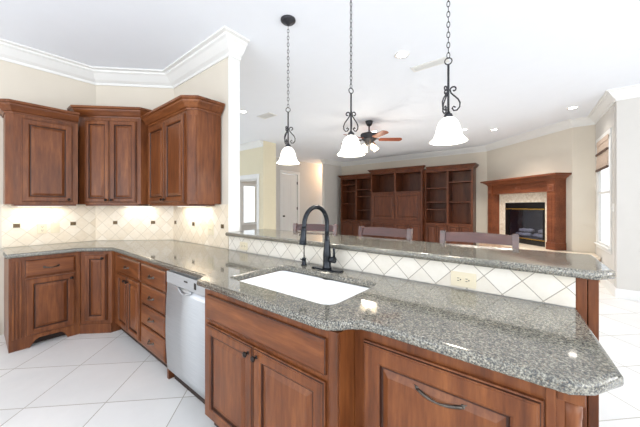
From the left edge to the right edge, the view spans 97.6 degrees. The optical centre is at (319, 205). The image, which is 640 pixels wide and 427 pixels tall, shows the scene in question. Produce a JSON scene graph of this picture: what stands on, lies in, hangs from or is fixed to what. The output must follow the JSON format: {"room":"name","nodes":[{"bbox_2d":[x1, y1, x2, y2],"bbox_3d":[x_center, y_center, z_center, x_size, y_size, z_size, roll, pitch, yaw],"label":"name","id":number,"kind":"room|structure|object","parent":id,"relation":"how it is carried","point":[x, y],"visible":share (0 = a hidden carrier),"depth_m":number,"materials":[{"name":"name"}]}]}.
{"room":"kitchen","nodes":[
{"label":"kitchen","id":0,"kind":"room"},
{"bbox_2d":[0,60,95,334],"bbox_3d":[-3.704,-0.165,2.591,0.120,3.050,2.580,0,0,39],"label":"wall","id":1,"kind":"structure","parent":0,"point":[17,82],"depth_m":3.12,"materials":[{"name":"beige paint"}]},
{"bbox_2d":[0,98,79,205],"bbox_3d":[-3.026,-0.514,2.998,0.395,1.035,0.625,0,0,39],"label":"upper cabinet","id":2,"kind":"object","parent":1,"relation":"attached to","point":[40,142],"visible":1,"depth_m":2.91,"materials":[{"name":"brown wood"}]},
{"bbox_2d":[16,206,62,206],"bbox_3d":[-3.098,0.009,3.104,0.050,0.013,0.360,0,0,39],"label":"light","id":3,"kind":"object","parent":2,"relation":"attached to","point":[16,206],"visible":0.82,"depth_m":3.08,"materials":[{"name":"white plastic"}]},
{"bbox_2d":[0,26,249,88],"bbox_3d":[-2.789,-1.609,2.777,3.975,0.162,1.513,0,0,-19],"label":"trim","id":4,"kind":"structure","parent":1,"relation":"attached to","point":[225,42],"depth_m":3.20,"materials":[{"name":"white paint"}]},
{"bbox_2d":[96,85,173,240],"bbox_3d":[-2.385,-0.165,3.668,0.945,3.050,0.120,0,0,-6],"label":"wall","id":5,"kind":"structure","parent":0,"point":[144,97],"depth_m":3.60,"materials":[{"name":"beige paint"}]},
{"bbox_2d":[67,105,150,205],"bbox_3d":[-2.412,-0.570,3.402,1.153,1.145,0.372,0,0,-6],"label":"upper cabinet","id":6,"kind":"object","parent":5,"relation":"attached to","point":[112,140],"visible":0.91,"depth_m":3.27,"materials":[{"name":"brown wood"}]},
{"bbox_2d":[123,206,153,206],"bbox_3d":[-2.300,0.009,3.552,0.340,0.013,0.050,0,0,-6],"label":"light","id":7,"kind":"object","parent":6,"relation":"attached to","point":[123,206],"visible":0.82,"depth_m":3.53,"materials":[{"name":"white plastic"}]},
{"bbox_2d":[240,141,275,229],"bbox_3d":[-3.000,-0.165,8.807,4.270,3.050,0.440,0,0,39],"label":"wall","id":8,"kind":"structure","parent":0,"point":[260,160],"depth_m":7.46,"materials":[{"name":"yellow paint"}]},
{"bbox_2d":[240,174,259,230],"bbox_3d":[-2.047,0.260,8.021,1.500,2.200,0.466,0,0,39],"label":"trim","id":9,"kind":"structure","parent":8,"relation":"attached to","point":[253,177],"depth_m":7.70,"materials":[{"name":"white paint"}]},
{"bbox_2d":[240,140,262,150],"bbox_3d":[-3.178,-1.615,8.586,4.270,0.150,0.128,0,0,39],"label":"trim","id":10,"kind":"structure","parent":8,"relation":"attached to","point":[258,143],"depth_m":7.50,"materials":[{"name":"white paint"}]},
{"bbox_2d":[242,157,321,232],"bbox_3d":[-0.770,-0.165,10.766,0.120,3.050,5.410,0,0,39],"label":"wall","id":11,"kind":"structure","parent":0,"point":[310,173],"depth_m":10.92,"materials":[{"name":"paint"}]},
{"bbox_2d":[242,183,256,224],"bbox_3d":[-2.211,-0.045,8.877,0.070,1.310,0.680,0,0,39],"label":"window","id":12,"kind":"structure","parent":11,"relation":"in","point":[243,184],"depth_m":8.75,"materials":[{"name":"white paint"}]},
{"bbox_2d":[280,170,299,231],"bbox_3d":[-1.100,0.050,10.268,0.112,2.620,1.020,0,0,39],"label":"door","id":13,"kind":"structure","parent":11,"relation":"in","point":[288,183],"depth_m":10.27,"materials":[{"name":"white paint"}]},
{"bbox_2d":[0,0,639,164],"bbox_3d":[-0.309,-1.740,4.554,14.600,0.100,14.700,0,0,39],"label":"ceiling","id":14,"kind":"structure","parent":0,"point":[517,67],"depth_m":3.15,"materials":[{"name":"paint"}]},
{"bbox_2d":[257,112,277,118],"bbox_3d":[-0.996,-1.685,5.263,0.360,0.009,0.200,0,0,39],"label":"ceiling vent","id":15,"kind":"object","parent":14,"relation":"in","point":[266,115],"visible":1,"depth_m":5.24,"materials":[{"name":"white metal"}]},
{"bbox_2d":[277,15,299,164],"bbox_3d":[-0.290,-1.038,2.547,0.210,1.305,0.210,0,0,-6],"label":"pendant light","id":16,"kind":"object","parent":14,"relation":"hanging from","point":[288,157],"visible":1,"depth_m":2.52,"materials":[{"name":"glass"}]},
{"bbox_2d":[337,0,364,156],"bbox_3d":[0.235,-1.038,2.123,0.210,1.305,0.210,0,0,-28],"label":"pendant light","id":17,"kind":"object","parent":14,"relation":"hanging from","point":[351,147],"visible":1,"depth_m":2.12,"materials":[{"name":"glass"}]},
{"bbox_2d":[341,120,401,151],"bbox_3d":[1.042,-1.387,5.617,1.205,0.603,1.257,0,0,0],"label":"ceiling fan","id":18,"kind":"object","parent":14,"relation":"hanging from","point":[369,137],"visible":0.98,"depth_m":5.54,"materials":[{"name":"wood"}]},
{"bbox_2d":[394,51,409,58],"bbox_3d":[0.917,-1.685,3.134,0.164,0.008,0.163,0,0,39],"label":"recessed light","id":19,"kind":"object","parent":14,"relation":"in","point":[401,54],"visible":1,"depth_m":3.13,"materials":[{"name":"white paint"}]},
{"bbox_2d":[410,56,449,71],"bbox_3d":[1.310,-1.685,3.351,0.420,0.009,0.140,0,0,39],"label":"ceiling vent","id":20,"kind":"object","parent":14,"relation":"in","point":[439,61],"visible":0.85,"depth_m":3.34,"materials":[{"name":"white metal"}]},
{"bbox_2d":[430,0,467,144],"bbox_3d":[0.774,-1.038,1.688,0.210,1.305,0.210,0,0,25],"label":"pendant light","id":21,"kind":"object","parent":14,"relation":"hanging from","point":[448,132],"visible":1,"depth_m":1.67,"materials":[{"name":"glass"}]},
{"bbox_2d":[567,106,578,109],"bbox_3d":[4.362,-1.685,4.832,0.164,0.008,0.163,0,0,39],"label":"recessed light","id":22,"kind":"object","parent":14,"relation":"in","point":[572,107],"visible":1,"depth_m":4.82,"materials":[{"name":"white paint"}]},
{"bbox_2d":[0,283,639,426],"bbox_3d":[-0.309,1.410,4.554,14.600,0.100,14.700,0,0,39],"label":"floor","id":23,"kind":"structure","parent":0,"point":[94,379],"depth_m":2.15,"materials":[{"name":"tile"}]},
{"bbox_2d":[4,252,79,352],"bbox_3d":[-2.914,0.923,2.941,0.642,0.873,0.508,0,0,39],"label":"base cabinet","id":24,"kind":"object","parent":23,"relation":"on","point":[42,293],"visible":1,"depth_m":2.73,"materials":[{"name":"brown wood"}]},
{"bbox_2d":[80,251,120,333],"bbox_3d":[-2.378,0.923,3.261,1.215,0.873,0.647,0,0,-6],"label":"base cabinet","id":25,"kind":"object","parent":23,"relation":"on","point":[97,268],"visible":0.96,"depth_m":2.97,"materials":[{"name":"brown wood"}]},
{"bbox_2d":[115,252,149,352],"bbox_3d":[-1.719,0.923,3.018,0.775,0.873,0.718,0,0,39],"label":"base cabinet","id":26,"kind":"object","parent":23,"relation":"on","point":[128,282],"visible":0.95,"depth_m":2.70,"materials":[{"name":"brown wood"}]},
{"bbox_2d":[141,261,173,378],"bbox_3d":[-1.201,0.923,2.600,0.545,0.873,0.717,0,0,39],"label":"base cabinet","id":27,"kind":"object","parent":23,"relation":"on","point":[153,277],"visible":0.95,"depth_m":2.32,"materials":[{"name":"brown wood"}]},
{"bbox_2d":[165,270,204,403],"bbox_3d":[-0.752,0.927,2.229,0.592,0.865,0.685,0,0,39],"label":"dishwasher","id":28,"kind":"object","parent":23,"relation":"on","point":[185,300],"visible":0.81,"depth_m":1.96,"materials":[{"name":"silver metal"}]},
{"bbox_2d":[205,270,354,426],"bbox_3d":[-0.091,0.923,1.652,0.990,0.873,0.800,0,0,39],"label":"base cabinet","id":29,"kind":"object","parent":23,"relation":"on","point":[264,368],"visible":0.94,"depth_m":1.29,"materials":[{"name":"brown wood"}]},
{"bbox_2d":[0,240,623,395],"bbox_3d":[-1.094,0.465,2.050,4.597,0.040,1.457,0,0,39],"label":"countertop","id":30,"kind":"structure","parent":29,"relation":"on","point":[552,347],"depth_m":1.17,"materials":[{"name":"grey stone"}]},
{"bbox_2d":[299,234,306,265],"bbox_3d":[-0.125,0.325,2.079,0.054,0.239,0.067,0,0,5],"label":"soap dispenser","id":31,"kind":"object","parent":30,"relation":"on","point":[303,259],"visible":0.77,"depth_m":2.08,"materials":[{"name":"black metal"}]},
{"bbox_2d":[241,271,368,304],"bbox_3d":[-0.117,0.567,1.673,0.803,0.166,0.479,0,0,39],"label":"sink","id":32,"kind":"object","parent":30,"relation":"in","point":[311,288],"visible":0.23,"depth_m":1.80,"materials":[{"name":"white ceramic"}]},
{"bbox_2d":[241,271,321,292],"bbox_3d":[-0.270,0.569,1.797,0.409,0.163,0.479,0,0,39],"label":"basin","id":33,"kind":"object","parent":32,"relation":"in","point":[279,281],"depth_m":2.00,"materials":[{"name":"white ceramic"}]},
{"bbox_2d":[304,280,368,304],"bbox_3d":[0.047,0.569,1.540,0.381,0.163,0.479,0,0,39],"label":"basin","id":34,"kind":"object","parent":32,"relation":"in","point":[327,292],"depth_m":1.75,"materials":[{"name":"white ceramic"}]},
{"bbox_2d":[299,205,343,272],"bbox_3d":[-0.027,0.220,1.846,0.260,0.450,0.305,0,0,39],"label":"faucet","id":35,"kind":"object","parent":30,"relation":"on","point":[327,259],"visible":1,"depth_m":1.91,"materials":[{"name":"black metal"}]},
{"bbox_2d":[293,223,337,233],"bbox_3d":[-0.138,0.783,2.957,0.528,1.155,0.534,0,0,22],"label":"bar stool","id":36,"kind":"object","parent":23,"relation":"on","point":[333,228],"visible":0.15,"depth_m":3.17,"materials":[{"name":"brown wood"}]},
{"bbox_2d":[338,173,370,236],"bbox_3d":[1.387,0.117,10.349,1.420,2.485,0.510,0,0,39],"label":"bookcase","id":37,"kind":"object","parent":23,"relation":"on","point":[355,188],"visible":0.81,"depth_m":10.38,"materials":[{"name":"brown wood"}]},
{"bbox_2d":[358,226,412,239],"bbox_3d":[0.473,0.783,2.467,0.528,1.155,0.534,0,0,38],"label":"bar stool","id":38,"kind":"object","parent":23,"relation":"on","point":[378,231],"visible":0.16,"depth_m":2.64,"materials":[{"name":"brown wood"}]},
{"bbox_2d":[367,165,425,240],"bbox_3d":[2.588,0.072,9.283,1.930,2.575,0.660,0,0,39],"label":"bookcase","id":39,"kind":"object","parent":23,"relation":"on","point":[397,194],"visible":0.84,"depth_m":9.14,"materials":[{"name":"brown wood"}]},
{"bbox_2d":[424,163,478,245],"bbox_3d":[3.885,0.092,8.334,1.420,2.535,0.510,0,0,39],"label":"bookcase","id":40,"kind":"object","parent":23,"relation":"on","point":[449,190],"visible":0.8,"depth_m":8.38,"materials":[{"name":"brown wood"}]},
{"bbox_2d":[355,330,585,426],"bbox_3d":[0.602,0.923,1.168,0.691,0.873,0.682,0,0,39],"label":"base cabinet","id":41,"kind":"object","parent":23,"relation":"on","point":[398,383],"visible":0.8,"depth_m":0.93,"materials":[{"name":"brown wood"}]},
{"bbox_2d":[440,230,518,248],"bbox_3d":[1.076,0.783,1.980,0.528,1.155,0.534,0,0,37],"label":"bar stool","id":42,"kind":"object","parent":23,"relation":"on","point":[512,240],"visible":0.2,"depth_m":2.15,"materials":[{"name":"brown wood"}]},
{"bbox_2d":[479,243,600,282],"bbox_3d":[4.655,1.135,6.402,0.716,0.450,3.037,0,0,-10],"label":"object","id":43,"kind":"structure","parent":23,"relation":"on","point":[521,245],"depth_m":6.07,"materials":[{"name":"stone"}]},
{"bbox_2d":[480,172,571,250],"bbox_3d":[4.701,0.129,6.621,0.363,1.558,2.210,0,0,-6],"label":"fireplace mantel","id":44,"kind":"object","parent":43,"relation":"on","point":[549,188],"visible":0.91,"depth_m":6.10,"materials":[{"name":"brown wood"}]},
{"bbox_2d":[505,202,544,246],"bbox_3d":[5.071,0.419,6.707,0.454,0.974,1.136,0,0,-6],"label":"fireplace insert","id":45,"kind":"object","parent":44,"relation":"in","point":[517,215],"visible":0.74,"depth_m":6.92,"materials":[{"name":"black metal"}]},
{"bbox_2d":[516,232,531,236],"bbox_3d":[5.023,0.703,6.894,0.103,0.094,0.408,0,0,-11],"label":"log","id":46,"kind":"object","parent":45,"relation":"in","point":[519,233],"visible":0.89,"depth_m":6.84,"materials":[{"name":"ceramic"}]},
{"bbox_2d":[519,228,534,231],"bbox_3d":[5.067,0.601,6.858,0.103,0.094,0.350,0,0,-17],"label":"log","id":47,"kind":"object","parent":46,"relation":"on","point":[520,229],"visible":1,"depth_m":6.81,"materials":[{"name":"ceramic"}]},
{"bbox_2d":[532,234,542,237],"bbox_3d":[5.049,0.703,6.413,0.103,0.094,0.428,0,0,0],"label":"log","id":48,"kind":"object","parent":45,"relation":"in","point":[533,235],"visible":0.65,"depth_m":6.45,"materials":[{"name":"ceramic"}]},
{"bbox_2d":[480,172,571,185],"bbox_3d":[4.697,-0.585,6.620,0.355,0.130,2.210,0,0,-6],"label":"shelf","id":49,"kind":"object","parent":44,"relation":"attached to","point":[557,176],"depth_m":6.16,"materials":[{"name":"brown wood"}]},
{"bbox_2d":[575,278,598,426],"bbox_3d":[1.180,0.835,1.244,0.072,1.050,0.131,0,0,39],"label":"end post","id":50,"kind":"object","parent":23,"relation":"on","point":[587,290],"visible":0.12,"depth_m":1.19,"materials":[{"name":"brown wood"}]},
{"bbox_2d":[322,164,341,234],"bbox_3d":[0.471,-0.165,10.728,0.120,3.050,1.090,0,0,39],"label":"wall","id":51,"kind":"structure","parent":0,"point":[331,183],"depth_m":10.64,"materials":[{"name":"paint"}]},
{"bbox_2d":[174,57,574,308],"bbox_3d":[-0.360,-0.165,2.487,3.884,3.050,0.120,0,0,39],"label":"wall","id":52,"kind":"structure","parent":0,"point":[212,83],"depth_m":2.95,"materials":[{"name":"beige paint"}]},
{"bbox_2d":[2,204,228,248],"bbox_3d":[-2.127,0.215,3.283,2.412,0.455,0.768,0,0,2],"label":"tile backsplash","id":53,"kind":"structure","parent":52,"relation":"attached to","point":[78,223],"depth_m":3.37,"materials":[{"name":"beige tile"}]},
{"bbox_2d":[38,223,46,233],"bbox_3d":[-3.142,0.261,3.167,0.008,0.115,0.075,0,0,39],"label":"wall outlet","id":54,"kind":"object","parent":53,"relation":"attached to","point":[42,228],"visible":1,"depth_m":3.17,"materials":[{"name":"beige plastic"}]},
{"bbox_2d":[51,223,59,232],"bbox_3d":[-3.071,0.261,3.249,0.016,0.115,0.075,0,0,39],"label":"light switch","id":55,"kind":"object","parent":53,"relation":"attached to","point":[55,227],"visible":1,"depth_m":3.25,"materials":[{"name":"beige plastic"}]},
{"bbox_2d":[208,224,213,234],"bbox_3d":[-1.198,0.264,3.061,0.120,0.120,0.016,0,0,39],"label":"light switch","id":56,"kind":"object","parent":53,"relation":"attached to","point":[210,226],"visible":1,"depth_m":3.06,"materials":[{"name":"beige plastic"}]},
{"bbox_2d":[141,95,224,205],"bbox_3d":[-1.555,-0.524,3.102,1.155,1.055,0.395,0,0,39],"label":"upper cabinet","id":57,"kind":"object","parent":52,"relation":"attached to","point":[184,132],"visible":1,"depth_m":2.86,"materials":[{"name":"brown wood"}]},
{"bbox_2d":[177,206,206,206],"bbox_3d":[-1.472,0.009,3.192,0.600,0.013,0.050,0,0,39],"label":"light","id":58,"kind":"object","parent":57,"relation":"attached to","point":[177,206],"visible":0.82,"depth_m":3.12,"materials":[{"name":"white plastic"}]},
{"bbox_2d":[228,56,239,231],"bbox_3d":[-0.894,-0.650,2.912,0.012,1.840,0.130,0,0,39],"label":"trim","id":59,"kind":"structure","parent":52,"relation":"attached to","point":[233,64],"depth_m":2.90,"materials":[{"name":"white paint"}]},
{"bbox_2d":[229,236,575,307],"bbox_3d":[0.092,0.377,2.038,2.617,0.132,0.012,0,0,39],"label":"tile backsplash","id":60,"kind":"structure","parent":52,"relation":"attached to","point":[552,289],"depth_m":1.59,"materials":[{"name":"beige tile"}]},
{"bbox_2d":[240,242,247,250],"bbox_3d":[-0.735,0.390,2.692,0.118,0.075,0.008,0,0,39],"label":"wall outlet","id":61,"kind":"object","parent":60,"relation":"attached to","point":[243,245],"visible":1,"depth_m":2.69,"materials":[{"name":"beige plastic"}]},
{"bbox_2d":[451,271,475,288],"bbox_3d":[0.760,0.394,1.486,0.122,0.078,0.008,0,0,39],"label":"wall outlet","id":62,"kind":"object","parent":60,"relation":"attached to","point":[462,279],"visible":1,"depth_m":1.48,"materials":[{"name":"beige plastic"}]},
{"bbox_2d":[456,276,461,281],"bbox_3d":[0.742,0.394,1.496,0.030,0.030,0.002,0,0,39],"label":"receptacle","id":63,"kind":"object","parent":62,"relation":"attached to","point":[458,278],"depth_m":1.50,"materials":[{"name":"beige plastic"}]},
{"bbox_2d":[464,277,469,283],"bbox_3d":[0.773,0.394,1.471,0.030,0.030,0.002,0,0,39],"label":"receptacle","id":64,"kind":"object","parent":62,"relation":"attached to","point":[466,279],"depth_m":1.47,"materials":[{"name":"beige plastic"}]},
{"bbox_2d":[225,229,615,279],"bbox_3d":[0.270,0.289,2.185,2.775,0.038,0.540,0,0,39],"label":"countertop","id":65,"kind":"structure","parent":52,"relation":"on","point":[584,266],"depth_m":1.59,"materials":[{"name":"stone"}]},
{"bbox_2d":[342,151,486,245],"bbox_3d":[2.798,-0.165,9.628,5.124,3.050,0.120,0,0,39],"label":"wall","id":66,"kind":"structure","parent":0,"point":[480,158],"depth_m":8.34,"materials":[{"name":"beige paint"}]},
{"bbox_2d":[487,128,571,251],"bbox_3d":[4.932,-0.165,6.760,0.120,3.050,2.447,0,0,-6],"label":"wall","id":67,"kind":"structure","parent":0,"point":[550,153],"depth_m":6.30,"materials":[{"name":"beige paint"}]},
{"bbox_2d":[572,125,594,252],"bbox_3d":[5.152,-0.165,5.474,0.326,3.050,0.120,0,0,41],"label":"wall","id":68,"kind":"structure","parent":0,"point":[583,137],"depth_m":5.43,"materials":[{"name":"beige paint"}]},
{"bbox_2d":[595,103,614,285],"bbox_3d":[4.851,-0.165,4.757,0.040,3.050,1.367,0,0,36],"label":"wall","id":69,"kind":"structure","parent":0,"point":[607,121],"depth_m":4.41,"materials":[{"name":"paint"}]},
{"bbox_2d":[594,128,611,253],"bbox_3d":[4.833,-0.225,4.774,0.070,1.970,1.080,0,0,36],"label":"window","id":70,"kind":"structure","parent":69,"relation":"in","point":[608,248],"depth_m":4.72,"materials":[{"name":"white paint"}]},
{"bbox_2d":[595,134,608,171],"bbox_3d":[4.815,-0.874,4.788,0.029,0.533,0.844,0,0,36],"label":"roman shade","id":71,"kind":"object","parent":70,"relation":"attached to","point":[602,162],"visible":1,"depth_m":4.71,"materials":[{"name":"beige fabric"}]},
{"bbox_2d":[615,97,639,290],"bbox_3d":[5.724,-0.165,3.104,3.390,3.050,0.120,0,0,39],"label":"wall","id":72,"kind":"structure","parent":0,"point":[627,111],"depth_m":4.05,"materials":[{"name":"paint"}]},
{"bbox_2d":[320,84,639,166],"bbox_3d":[4.071,-1.615,6.626,2.647,0.150,11.035,0,0,-34],"label":"trim","id":73,"kind":"structure","parent":72,"relation":"attached to","point":[610,96],"depth_m":6.21,"materials":[{"name":"white paint"}]},
{"bbox_2d":[600,280,639,300],"bbox_3d":[6.109,1.290,3.656,3.483,0.140,1.496,0,0,39],"label":"baseboard","id":74,"kind":"structure","parent":72,"relation":"attached to","point":[617,293],"depth_m":4.08,"materials":[{"name":"white paint"}]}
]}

